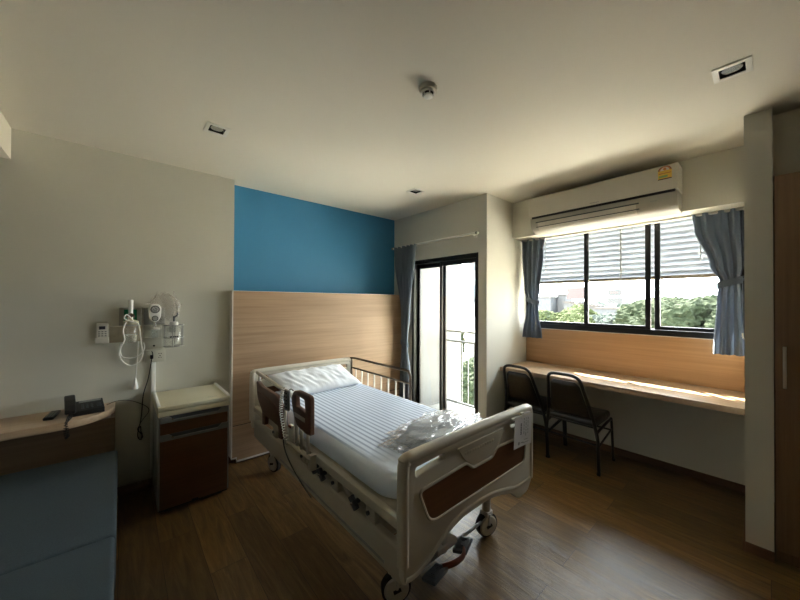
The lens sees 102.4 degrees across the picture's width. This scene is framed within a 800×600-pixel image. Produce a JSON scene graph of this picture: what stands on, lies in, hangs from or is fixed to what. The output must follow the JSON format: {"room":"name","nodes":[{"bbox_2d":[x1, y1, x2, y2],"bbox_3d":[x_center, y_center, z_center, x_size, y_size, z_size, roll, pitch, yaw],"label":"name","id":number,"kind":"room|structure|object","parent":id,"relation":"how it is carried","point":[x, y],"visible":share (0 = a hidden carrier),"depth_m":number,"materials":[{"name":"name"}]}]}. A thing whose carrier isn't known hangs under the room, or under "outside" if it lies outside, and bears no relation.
{"room":"hospital room","nodes":[
{"label":"hospital room","id":0,"kind":"room"},
{"bbox_2d":[0,128,234,486],"bbox_3d":[-2.757,0.172,2.009,3.075,2.564,0.240,1,-1,-41],"label":"wall","id":1,"kind":"structure","parent":0,"point":[86,232],"depth_m":2.37,"materials":[{"name":"beige paint"}]},
{"bbox_2d":[0,111,10,158],"bbox_3d":[-1.525,-1.021,-0.324,1.657,0.202,4.905,1,-1,-41],"label":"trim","id":2,"kind":"structure","parent":1,"relation":"attached to","point":[5,129],"depth_m":1.98,"materials":[{"name":"paint"}]},
{"bbox_2d":[95,323,108,343],"bbox_3d":[-2.169,0.243,2.341,0.074,0.148,0.030,1,-1,-41],"label":"remote","id":3,"kind":"object","parent":1,"relation":"attached to","point":[102,337],"visible":1,"depth_m":2.33,"materials":[{"name":"white plastic"}]},
{"bbox_2d":[109,326,141,342],"bbox_3d":[-2.074,0.258,2.435,0.190,0.119,0.012,1,-1,-41],"label":"wall plate","id":4,"kind":"object","parent":1,"relation":"attached to","point":[115,333],"visible":0.91,"depth_m":2.42,"materials":[{"name":"beige plastic"}]},
{"bbox_2d":[132,341,138,389],"bbox_3d":[-2.022,0.500,2.458,0.039,0.364,0.038,1,-1,-41],"label":"pull cord","id":5,"kind":"object","parent":4,"relation":"hanging from","point":[135,384],"visible":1,"depth_m":2.45,"materials":[{"name":"white plastic"}]},
{"bbox_2d":[119,308,141,325],"bbox_3d":[-2.048,0.125,2.443,0.132,0.134,0.034,1,-1,-41],"label":"outlet","id":6,"kind":"object","parent":1,"relation":"attached to","point":[137,312],"visible":0.62,"depth_m":2.44,"materials":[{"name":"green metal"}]},
{"bbox_2d":[123,300,138,342],"bbox_3d":[-2.011,0.158,2.402,0.092,0.320,0.092,1,-1,-41],"label":"humidifier","id":7,"kind":"object","parent":1,"relation":"attached to","point":[130,302],"visible":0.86,"depth_m":2.40,"materials":[{"name":"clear plastic"}]},
{"bbox_2d":[119,314,144,365],"bbox_3d":[-2.006,0.303,2.402,0.145,0.399,0.123,1,-1,-41],"label":"tube","id":8,"kind":"object","parent":7,"relation":"hanging from","point":[125,314],"visible":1,"depth_m":2.39,"materials":[{"name":"white plastic"}]},
{"bbox_2d":[137,351,152,439],"bbox_3d":[-1.978,0.741,2.496,0.096,0.682,0.029,1,-1,-34],"label":"lead","id":9,"kind":"object","parent":1,"relation":"hanging from","point":[151,356],"visible":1,"depth_m":2.49,"materials":[{"name":"black plastic"}]},
{"bbox_2d":[144,337,161,349],"bbox_3d":[-1.951,0.343,2.539,0.115,0.092,0.014,1,-1,-41],"label":"wall socket","id":10,"kind":"object","parent":1,"relation":"attached to","point":[150,343],"visible":1,"depth_m":2.54,"materials":[{"name":"white plastic"}]},
{"bbox_2d":[150,362,155,478],"bbox_3d":[-1.950,0.946,2.536,0.030,0.910,0.018,1,-1,-41],"label":"cable conduit","id":11,"kind":"object","parent":1,"relation":"attached to","point":[153,365],"visible":0.71,"depth_m":2.53,"materials":[{"name":"white plastic"}]},
{"bbox_2d":[144,325,161,337],"bbox_3d":[-1.953,0.245,2.538,0.110,0.096,0.014,1,-1,-41],"label":"wall plate","id":12,"kind":"object","parent":1,"relation":"attached to","point":[147,333],"visible":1,"depth_m":2.53,"materials":[{"name":"white plastic"}]},
{"bbox_2d":[144,307,164,324],"bbox_3d":[-1.938,0.126,2.538,0.132,0.134,0.034,1,-1,-41],"label":"outlet","id":13,"kind":"object","parent":1,"relation":"attached to","point":[147,321],"visible":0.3,"depth_m":2.53,"materials":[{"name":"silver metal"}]},
{"bbox_2d":[148,304,160,329],"bbox_3d":[-1.912,0.164,2.506,0.080,0.265,0.079,1,-1,-41],"label":"gauge","id":14,"kind":"object","parent":13,"relation":"attached to","point":[154,310],"visible":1,"depth_m":2.49,"materials":[{"name":"white plastic"}]},
{"bbox_2d":[145,349,164,362],"bbox_3d":[-1.941,0.441,2.547,0.127,0.096,0.014,1,-1,-41],"label":"power socket","id":15,"kind":"object","parent":1,"relation":"attached to","point":[158,354],"visible":1,"depth_m":2.54,"materials":[{"name":"white plastic"}]},
{"bbox_2d":[163,313,183,346],"bbox_3d":[-1.811,0.237,2.574,0.136,0.271,0.146,1,-1,-41],"label":"jar","id":16,"kind":"object","parent":1,"relation":"attached to","point":[173,324],"visible":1,"depth_m":2.55,"materials":[{"name":"clear plastic"}]},
{"bbox_2d":[163,324,183,346],"bbox_3d":[-1.808,0.285,2.570,0.136,0.175,0.136,1,-1,-41],"label":"wire basket","id":17,"kind":"object","parent":16,"relation":"on","point":[172,329],"depth_m":2.54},
{"bbox_2d":[117,457,232,495],"bbox_3d":[-2.641,1.424,1.937,2.975,0.060,0.012,1,-1,-41],"label":"baseboard","id":18,"kind":"structure","parent":1,"relation":"attached to","point":[145,483],"depth_m":2.46,"materials":[{"name":"brown wood"}]},
{"bbox_2d":[229,291,400,462],"bbox_3d":[-0.783,0.699,3.594,2.058,1.549,0.230,1,-1,-41],"label":"headboard panel","id":19,"kind":"object","parent":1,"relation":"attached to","point":[267,328],"visible":0.59,"depth_m":3.26,"materials":[{"name":"brown wood"}]},
{"bbox_2d":[234,185,393,294],"bbox_3d":[-0.821,0.193,3.783,2.175,2.564,0.100,1,-1,-41],"label":"wall","id":20,"kind":"structure","parent":0,"point":[282,243],"depth_m":3.54,"materials":[{"name":"blue paint"}]},
{"bbox_2d":[0,0,799,219],"bbox_3d":[0.032,-1.175,1.122,6.100,0.140,5.245,1,-1,-41],"label":"ceiling","id":21,"kind":"structure","parent":0,"point":[320,101],"depth_m":1.65,"materials":[{"name":"paint"}]},
{"bbox_2d":[203,121,230,137],"bbox_3d":[-1.183,-1.140,2.077,0.132,0.086,0.132,1,-1,-41],"label":"recessed light","id":22,"kind":"object","parent":21,"relation":"in","point":[210,127],"visible":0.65,"depth_m":2.09,"materials":[{"name":"white plastic"}]},
{"bbox_2d":[406,188,424,194],"bbox_3d":[0.156,-1.126,3.213,0.132,0.086,0.132,1,-1,-41],"label":"recessed light","id":23,"kind":"object","parent":21,"relation":"in","point":[415,191],"visible":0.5,"depth_m":3.21,"materials":[{"name":"white plastic"}]},
{"bbox_2d":[419,81,436,99],"bbox_3d":[0.145,-1.072,1.660,0.094,0.056,0.094,1,-1,-41],"label":"smoke detector","id":24,"kind":"object","parent":21,"relation":"attached to","point":[428,89],"visible":1,"depth_m":1.64,"materials":[{"name":"white plastic"}]},
{"bbox_2d":[711,55,752,83],"bbox_3d":[1.583,-1.133,1.531,0.132,0.086,0.132,1,-1,-41],"label":"recessed light","id":25,"kind":"object","parent":21,"relation":"in","point":[745,65],"visible":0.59,"depth_m":1.53,"materials":[{"name":"white plastic"}]},
{"bbox_2d":[421,264,460,405],"bbox_3d":[0.500,1.613,4.746,1.105,5.750,0.120,1,-1,-41],"label":"wall","id":26,"kind":"structure","parent":0,"point":[430,277],"depth_m":4.71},
{"bbox_2d":[394,193,494,420],"bbox_3d":[0.456,0.199,3.858,0.150,2.564,1.462,1,-1,-41],"label":"wall","id":27,"kind":"structure","parent":0,"point":[477,213],"depth_m":3.35,"materials":[{"name":"beige paint"}]},
{"bbox_2d":[391,231,477,249],"bbox_3d":[0.363,-0.680,3.793,0.089,0.060,1.374,1,-1,-41],"label":"curtain rod","id":28,"kind":"object","parent":27,"relation":"attached to","point":[476,232],"visible":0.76,"depth_m":3.54,"materials":[{"name":"white metal"}]},
{"bbox_2d":[394,244,416,399],"bbox_3d":[0.070,0.338,4.091,0.121,2.045,0.438,1,-1,-41],"label":"curtain","id":29,"kind":"object","parent":28,"relation":"hanging from","point":[404,256],"visible":0.84,"depth_m":4.04,"materials":[{"name":"grey fabric"}]},
{"bbox_2d":[412,252,477,422],"bbox_3d":[0.519,0.493,3.740,0.105,1.975,1.000,1,-1,-41],"label":"door","id":30,"kind":"structure","parent":27,"relation":"in","point":[442,262],"depth_m":3.77,"materials":[{"name":"black metal"}]},
{"bbox_2d":[428,401,474,422],"bbox_3d":[0.807,1.579,4.161,0.800,0.130,1.166,1,-1,-41],"label":"balcony slab","id":31,"kind":"object","parent":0,"point":[458,408],"visible":0.07,"depth_m":4.45,"materials":[{"name":"concrete"}]},
{"bbox_2d":[447,329,474,408],"bbox_3d":[1.015,0.973,4.344,0.035,1.083,1.162,1,-1,-41],"label":"balcony railing","id":32,"kind":"object","parent":31,"relation":"on","point":[448,330],"visible":0.22,"depth_m":4.51,"materials":[{"name":"metal"}]},
{"bbox_2d":[114,428,799,599],"bbox_3d":[0.021,1.518,1.101,6.100,0.120,5.245,1,-1,-41],"label":"floor","id":33,"kind":"structure","parent":0,"point":[637,530],"depth_m":1.93,"materials":[{"name":"brown wood"}]},
{"bbox_2d":[0,402,115,475],"bbox_3d":[-2.825,1.099,1.545,2.174,0.702,0.364,1,-1,-41],"label":"counter","id":34,"kind":"object","parent":33,"relation":"on","point":[27,442],"visible":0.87,"depth_m":2.00,"materials":[{"name":"brown wood"}]},
{"bbox_2d":[43,410,60,420],"bbox_3d":[-2.249,0.744,2.077,0.048,0.020,0.170,1,-1,-35],"label":"remote control","id":35,"kind":"object","parent":34,"relation":"on","point":[52,414],"visible":1,"depth_m":2.05,"materials":[{"name":"black plastic"}]},
{"bbox_2d":[63,395,148,438],"bbox_3d":[-2.130,0.804,2.249,0.272,0.311,0.575,0,0,6],"label":"telephone","id":36,"kind":"object","parent":34,"relation":"on","point":[72,408],"visible":1,"depth_m":2.13,"materials":[{"name":"black plastic"}]},
{"bbox_2d":[0,450,117,599],"bbox_3d":[-2.095,1.215,0.722,2.182,0.425,1.985,1,-1,-41],"label":"sofa","id":37,"kind":"object","parent":33,"relation":"on","point":[58,521],"visible":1,"depth_m":1.42,"materials":[{"name":"blue fabric"}]},
{"bbox_2d":[0,537,114,599],"bbox_3d":[-1.758,1.145,0.332,2.178,0.261,0.954,1,-1,-41],"label":"seat cushion","id":38,"kind":"object","parent":37,"relation":"on","point":[86,570],"depth_m":1.19,"materials":[{"name":"blue fabric"}]},
{"bbox_2d":[152,383,229,512],"bbox_3d":[-1.611,1.089,2.471,0.444,0.746,0.499,1,-1,-41],"label":"bedside cabinet","id":39,"kind":"object","parent":33,"relation":"on","point":[191,425],"visible":1,"depth_m":2.30,"materials":[{"name":"brown laminate"}]},
{"bbox_2d":[152,398,229,417],"bbox_3d":[-1.614,0.778,2.476,0.438,0.036,0.479,1,-1,-41],"label":"tray","id":40,"kind":"object","parent":39,"relation":"on","point":[220,404],"depth_m":2.29,"materials":[{"name":"beige plastic"}]},
{"bbox_2d":[249,357,532,599],"bbox_3d":[-0.262,1.016,2.351,1.078,0.900,2.072,1,-1,-41],"label":"hospital bed","id":41,"kind":"object","parent":33,"relation":"on","point":[478,462],"visible":0.75,"depth_m":1.59,"materials":[{"name":"beige plastic"}]},
{"bbox_2d":[279,387,310,497],"bbox_3d":[-0.672,0.877,2.032,0.060,0.608,0.359,1,-1,-44],"label":"bed remote control","id":42,"kind":"object","parent":41,"relation":"hanging from","point":[286,393],"visible":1,"depth_m":2.06,"materials":[{"name":"grey plastic"}]},
{"bbox_2d":[276,384,473,498],"bbox_3d":[-0.276,0.860,2.373,0.904,0.116,1.860,1,-1,-41],"label":"mattress","id":43,"kind":"object","parent":41,"relation":"on","point":[352,423],"visible":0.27,"depth_m":2.03,"materials":[{"name":"white fabric"}]},
{"bbox_2d":[267,364,360,394],"bbox_3d":[-0.766,0.724,2.955,0.760,0.173,0.378,1,-1,-44],"label":"pillow","id":44,"kind":"object","parent":43,"relation":"on","point":[312,380],"visible":0.91,"depth_m":2.87,"materials":[{"name":"white fabric"}]},
{"bbox_2d":[381,410,474,449],"bbox_3d":[0.208,0.768,1.957,0.377,0.045,0.853,0,-1,42],"label":"plastic bag","id":45,"kind":"object","parent":43,"relation":"on","point":[420,432],"visible":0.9,"depth_m":1.90,"materials":[{"name":"clear plastic"}]},
{"bbox_2d":[511,411,531,449],"bbox_3d":[0.683,0.727,1.802,0.206,0.191,0.020,1,-1,-41],"label":"paper notice","id":46,"kind":"object","parent":41,"relation":"hanging from","point":[523,421],"visible":1,"depth_m":1.80,"materials":[{"name":"white paper"}]},
{"bbox_2d":[503,364,565,457],"bbox_3d":[1.323,1.051,3.248,0.625,0.861,0.455,1,-1,-41],"label":"banquet chair","id":47,"kind":"object","parent":33,"relation":"on","point":[521,390],"visible":0.72,"depth_m":3.08,"materials":[{"name":"black paint"}]},
{"bbox_2d":[546,371,614,476],"bbox_3d":[1.607,1.049,2.928,0.625,0.861,0.455,1,-1,-41],"label":"banquet chair","id":48,"kind":"object","parent":33,"relation":"on","point":[568,404],"visible":1,"depth_m":2.79,"materials":[{"name":"black paint"}]},
{"bbox_2d":[773,171,799,568],"bbox_3d":[2.881,0.386,1.366,0.652,2.172,1.682,1,-1,-41],"label":"wardrobe","id":49,"kind":"object","parent":33,"relation":"on","point":[786,187],"visible":1,"depth_m":1.77,"materials":[{"name":"brown wood"}]},
{"bbox_2d":[495,197,525,424],"bbox_3d":[1.263,0.201,3.690,0.850,2.564,0.150,1,-1,-41],"label":"wall column","id":50,"kind":"structure","parent":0,"point":[510,296],"depth_m":3.51,"materials":[{"name":"beige paint"}]},
{"bbox_2d":[529,181,774,501],"bbox_3d":[2.740,0.198,2.501,0.180,2.564,3.584,1,-1,-41],"label":"wall","id":51,"kind":"structure","parent":0,"point":[703,440],"depth_m":2.79,"materials":[{"name":"white paint"}]},
{"bbox_2d":[530,162,682,235],"bbox_3d":[1.747,-0.847,2.860,0.217,0.349,1.137,1,-1,-41],"label":"air conditioner","id":52,"kind":"object","parent":51,"relation":"attached to","point":[658,191],"visible":1,"depth_m":2.70,"materials":[{"name":"white plastic"}]},
{"bbox_2d":[500,361,744,415],"bbox_3d":[1.858,0.744,2.923,0.559,0.070,1.783,1,-1,-41],"label":"desk","id":53,"kind":"object","parent":51,"relation":"attached to","point":[733,402],"visible":0.78,"depth_m":2.60,"materials":[{"name":"brown wood"}]},
{"bbox_2d":[513,145,743,240],"bbox_3d":[1.965,-0.885,3.023,0.322,0.396,1.785,1,-1,-41],"label":"beam","id":54,"kind":"structure","parent":51,"relation":"attached to","point":[713,182],"depth_m":2.42,"materials":[{"name":"beige paint"}]},
{"bbox_2d":[523,207,743,241],"bbox_3d":[1.995,-0.679,3.049,0.026,0.015,1.779,1,-1,-41],"label":"rail","id":55,"kind":"object","parent":51,"relation":"attached to","point":[742,208],"visible":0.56,"depth_m":2.90,"materials":[{"name":"white plastic"}]},
{"bbox_2d":[522,237,544,337],"bbox_3d":[1.533,-0.152,3.627,0.140,1.150,0.268,1,-1,-41],"label":"curtain","id":56,"kind":"object","parent":55,"relation":"hanging from","point":[532,251],"visible":0.91,"depth_m":3.61,"materials":[{"name":"fabric"}]},
{"bbox_2d":[691,208,744,355],"bbox_3d":[2.471,-0.157,2.486,0.322,1.150,0.107,0,-1,34],"label":"curtain","id":57,"kind":"object","parent":55,"relation":"hanging from","point":[720,235],"visible":0.94,"depth_m":2.45,"materials":[{"name":"fabric"}]},
{"bbox_2d":[526,328,744,392],"bbox_3d":[2.074,0.514,3.112,0.020,0.392,1.781,1,-1,-41],"label":"wall panel","id":58,"kind":"object","parent":51,"relation":"attached to","point":[685,360],"visible":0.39,"depth_m":2.94,"materials":[{"name":"brown wood"}]},
{"bbox_2d":[526,210,744,338],"bbox_3d":[2.109,-0.300,3.146,0.095,1.235,1.784,1,-1,-41],"label":"window","id":59,"kind":"structure","parent":51,"relation":"in","point":[707,333],"depth_m":2.92,"materials":[{"name":"black metal"}]},
{"bbox_2d":[540,229,619,283],"bbox_3d":[1.882,-0.612,3.537,0.069,0.848,0.911,1,-1,-41],"label":"blind","id":60,"kind":"object","parent":59,"relation":"attached to","point":[563,257],"visible":0.42,"depth_m":3.47,"materials":[{"name":"grey plastic"}]},
{"bbox_2d":[621,218,716,280],"bbox_3d":[2.469,-0.615,2.862,0.069,0.848,0.841,1,-1,-41],"label":"blind","id":61,"kind":"object","parent":59,"relation":"attached to","point":[682,256],"visible":0.27,"depth_m":2.91,"materials":[{"name":"grey plastic"}]},
{"bbox_2d":[620,229,621,280],"bbox_3d":[2.198,-0.663,3.196,0.030,0.948,0.016,1,-1,-41],"label":"cord","id":62,"kind":"object","parent":61,"relation":"attached to","point":[620,229],"visible":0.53,"depth_m":3.18,"materials":[{"name":"white plastic"}]},
{"bbox_2d":[533,423,744,493],"bbox_3d":[2.069,1.452,3.112,0.012,0.060,1.773,1,-1,-41],"label":"baseboard","id":63,"kind":"structure","parent":51,"relation":"attached to","point":[731,485],"depth_m":2.82,"materials":[{"name":"wood"}]},
{"bbox_2d":[744,108,773,551],"bbox_3d":[2.388,0.194,2.131,0.836,2.564,0.111,1,-1,-41],"label":"wall pillar","id":64,"kind":"structure","parent":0,"point":[758,143],"depth_m":1.86,"materials":[{"name":"white paint"}]},
{"bbox_2d":[742,523,773,562],"bbox_3d":[2.370,1.448,2.118,0.836,0.055,0.123,1,-1,-41],"label":"baseboard","id":65,"kind":"structure","parent":64,"relation":"attached to","point":[761,552],"depth_m":1.85,"materials":[{"name":"brown wood"}]},
{"bbox_2d":[772,108,799,180],"bbox_3d":[2.792,-0.911,1.295,0.100,0.364,1.688,1,-1,-41],"label":"wall","id":66,"kind":"structure","parent":0,"point":[785,125],"depth_m":1.86,"materials":[{"name":"beige paint"}]},
{"label":"outside","id":67,"kind":"structure","parent":0,"visible":0},
{"bbox_2d":[461,306,467,360],"bbox_3d":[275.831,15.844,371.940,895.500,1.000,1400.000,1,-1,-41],"label":"ground","id":68,"kind":"structure","parent":67,"point":[464,309],"depth_m":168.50,"materials":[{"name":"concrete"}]},
{"bbox_2d":[461,333,466,352],"bbox_3d":[4.500,7.293,34.449,5.361,8.909,5.308,1,-1,-41],"label":"tree","id":69,"kind":"object","parent":68,"relation":"on","point":[463,338],"visible":0.06,"depth_m":33.26,"materials":[{"name":"green plant"}]},
{"bbox_2d":[462,357,473,405],"bbox_3d":[4.160,7.559,19.554,4.370,8.156,4.564,0,0,20],"label":"tree","id":70,"kind":"object","parent":68,"relation":"on","point":[471,360],"visible":0.08,"depth_m":17.95,"materials":[{"name":"green plant"}]},
{"bbox_2d":[468,263,474,358],"bbox_3d":[7.622,1.939,27.804,4.800,19.500,1.950,1,-1,-41],"label":"building","id":71,"kind":"structure","parent":68,"relation":"on","point":[471,319],"depth_m":26.67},
{"bbox_2d":[538,296,556,312],"bbox_3d":[61.482,5.647,133.505,8.800,14.100,6.800,1,-1,-41],"label":"building","id":72,"kind":"structure","parent":68,"relation":"on","point":[549,303],"depth_m":130.30,"materials":[{"name":"white concrete"}]},
{"bbox_2d":[539,309,555,320],"bbox_3d":[22.279,6.692,50.581,6.168,10.490,6.408,1,-1,-41],"label":"tree","id":73,"kind":"object","parent":68,"relation":"on","point":[544,315],"visible":0.19,"depth_m":48.89,"materials":[{"name":"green plant"}]},
{"bbox_2d":[556,294,571,311],"bbox_3d":[67.783,5.164,132.357,6.800,15.100,4.000,1,-1,-41],"label":"building","id":74,"kind":"structure","parent":68,"relation":"on","point":[560,297],"depth_m":130.65,"materials":[{"name":"grey concrete"}]},
{"bbox_2d":[553,307,581,320],"bbox_3d":[25.645,6.547,49.635,6.310,10.792,6.148,0,0,23],"label":"tree","id":75,"kind":"object","parent":68,"relation":"on","point":[573,310],"visible":0.15,"depth_m":48.55,"materials":[{"name":"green plant"}]},
{"bbox_2d":[562,301,583,308],"bbox_3d":[68.232,6.616,125.721,8.800,12.100,5.400,1,-1,-41],"label":"building","id":76,"kind":"structure","parent":68,"relation":"on","point":[569,304],"depth_m":123.52,"materials":[{"name":"white concrete"}]},
{"bbox_2d":[554,311,595,322],"bbox_3d":[23.292,6.681,43.096,5.080,10.407,5.380,1,-1,-41],"label":"tree","id":77,"kind":"object","parent":68,"relation":"on","point":[569,316],"visible":0.28,"depth_m":42.30,"materials":[{"name":"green plant"}]},
{"bbox_2d":[567,287,583,303],"bbox_3d":[61.605,4.090,112.427,0.680,16.900,5.800,1,-1,-41],"label":"billboard","id":78,"kind":"object","parent":68,"relation":"on","point":[576,293],"visible":0.87,"depth_m":112.30},
{"bbox_2d":[561,304,599,314],"bbox_3d":[30.777,6.312,56.128,5.847,11.398,6.302,0,0,-21],"label":"tree","id":79,"kind":"object","parent":68,"relation":"on","point":[580,307],"visible":0.11,"depth_m":54.25,"materials":[{"name":"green plant"}]},
{"bbox_2d":[589,314,604,323],"bbox_3d":[28.476,6.986,46.225,4.708,9.887,4.778,1,-1,-41],"label":"tree","id":80,"kind":"object","parent":68,"relation":"on","point":[596,318],"visible":0.12,"depth_m":45.46,"materials":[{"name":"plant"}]},
{"bbox_2d":[589,305,606,311],"bbox_3d":[70.094,7.200,115.945,8.800,10.800,5.300,1,-1,-41],"label":"building","id":81,"kind":"structure","parent":68,"relation":"on","point":[590,306],"depth_m":112.79,"materials":[{"name":"white concrete"}]},
{"bbox_2d":[592,301,605,304],"bbox_3d":[88.053,6.689,141.985,13.708,12.402,14.663,1,-1,-41],"label":"tree","id":82,"kind":"object","parent":68,"relation":"on","point":[598,302],"visible":0.11,"depth_m":140.13,"materials":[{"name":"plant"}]},
{"bbox_2d":[598,316,610,323],"bbox_3d":[28.881,6.983,42.961,5.559,9.848,5.567,1,-1,-41],"label":"tree","id":83,"kind":"object","parent":68,"relation":"on","point":[604,319],"visible":0.03,"depth_m":43.71,"materials":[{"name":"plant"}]},
{"bbox_2d":[593,307,618,314],"bbox_3d":[71.563,7.486,106.624,8.800,10.100,10.800,1,-1,-41],"label":"building","id":84,"kind":"structure","parent":68,"relation":"on","point":[600,310],"depth_m":105.31,"materials":[{"name":"white"}]},
{"bbox_2d":[604,311,616,323],"bbox_3d":[27.873,6.325,38.142,6.122,11.080,6.154,1,-1,-41],"label":"tree","id":85,"kind":"object","parent":68,"relation":"on","point":[610,319],"visible":0.06,"depth_m":38.04,"materials":[{"name":"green plant"}]},
{"bbox_2d":[608,289,622,306],"bbox_3d":[69.308,4.554,103.552,0.680,15.900,4.100,1,-1,-41],"label":"billboard","id":86,"kind":"object","parent":68,"relation":"on","point":[615,292],"visible":0.82,"depth_m":103.29},
{"bbox_2d":[616,300,630,306],"bbox_3d":[89.557,6.379,125.544,13.938,12.786,13.637,1,-1,-41],"label":"tree","id":87,"kind":"object","parent":68,"relation":"on","point":[624,302],"visible":0.04,"depth_m":125.09,"materials":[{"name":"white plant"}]},
{"bbox_2d":[613,297,653,324],"bbox_3d":[24.840,5.736,32.373,6.354,12.145,6.375,0,0,-1],"label":"tree","id":88,"kind":"object","parent":68,"relation":"on","point":[626,311],"visible":0.2,"depth_m":31.94,"materials":[{"name":"green plant"}]},
{"bbox_2d":[624,297,712,328],"bbox_3d":[23.791,5.755,27.559,6.999,12.026,6.636,0,0,-20],"label":"tree","id":89,"kind":"object","parent":68,"relation":"on","point":[691,313],"visible":0.3,"depth_m":25.45,"materials":[{"name":"green plant"}]},
{"bbox_2d":[661,296,689,300],"bbox_3d":[32.497,5.678,38.323,9.462,12.412,9.275,1,-1,-41],"label":"tree","id":90,"kind":"object","parent":68,"relation":"on","point":[663,297],"visible":0.03,"depth_m":37.01,"materials":[{"name":"green plant"}]},
{"bbox_2d":[697,294,716,308],"bbox_3d":[29.666,5.623,30.108,8.015,12.377,8.227,1,-1,-41],"label":"tree","id":91,"kind":"object","parent":68,"relation":"on","point":[713,298],"visible":0.03,"depth_m":29.52,"materials":[{"name":"green plant"}]},
{"bbox_2d":[701,308,715,328],"bbox_3d":[26.028,5.804,23.226,7.456,11.881,7.590,1,-1,-41],"label":"tree","id":92,"kind":"object","parent":68,"relation":"on","point":[709,322],"visible":0.06,"depth_m":23.65,"materials":[{"name":"green plant"}]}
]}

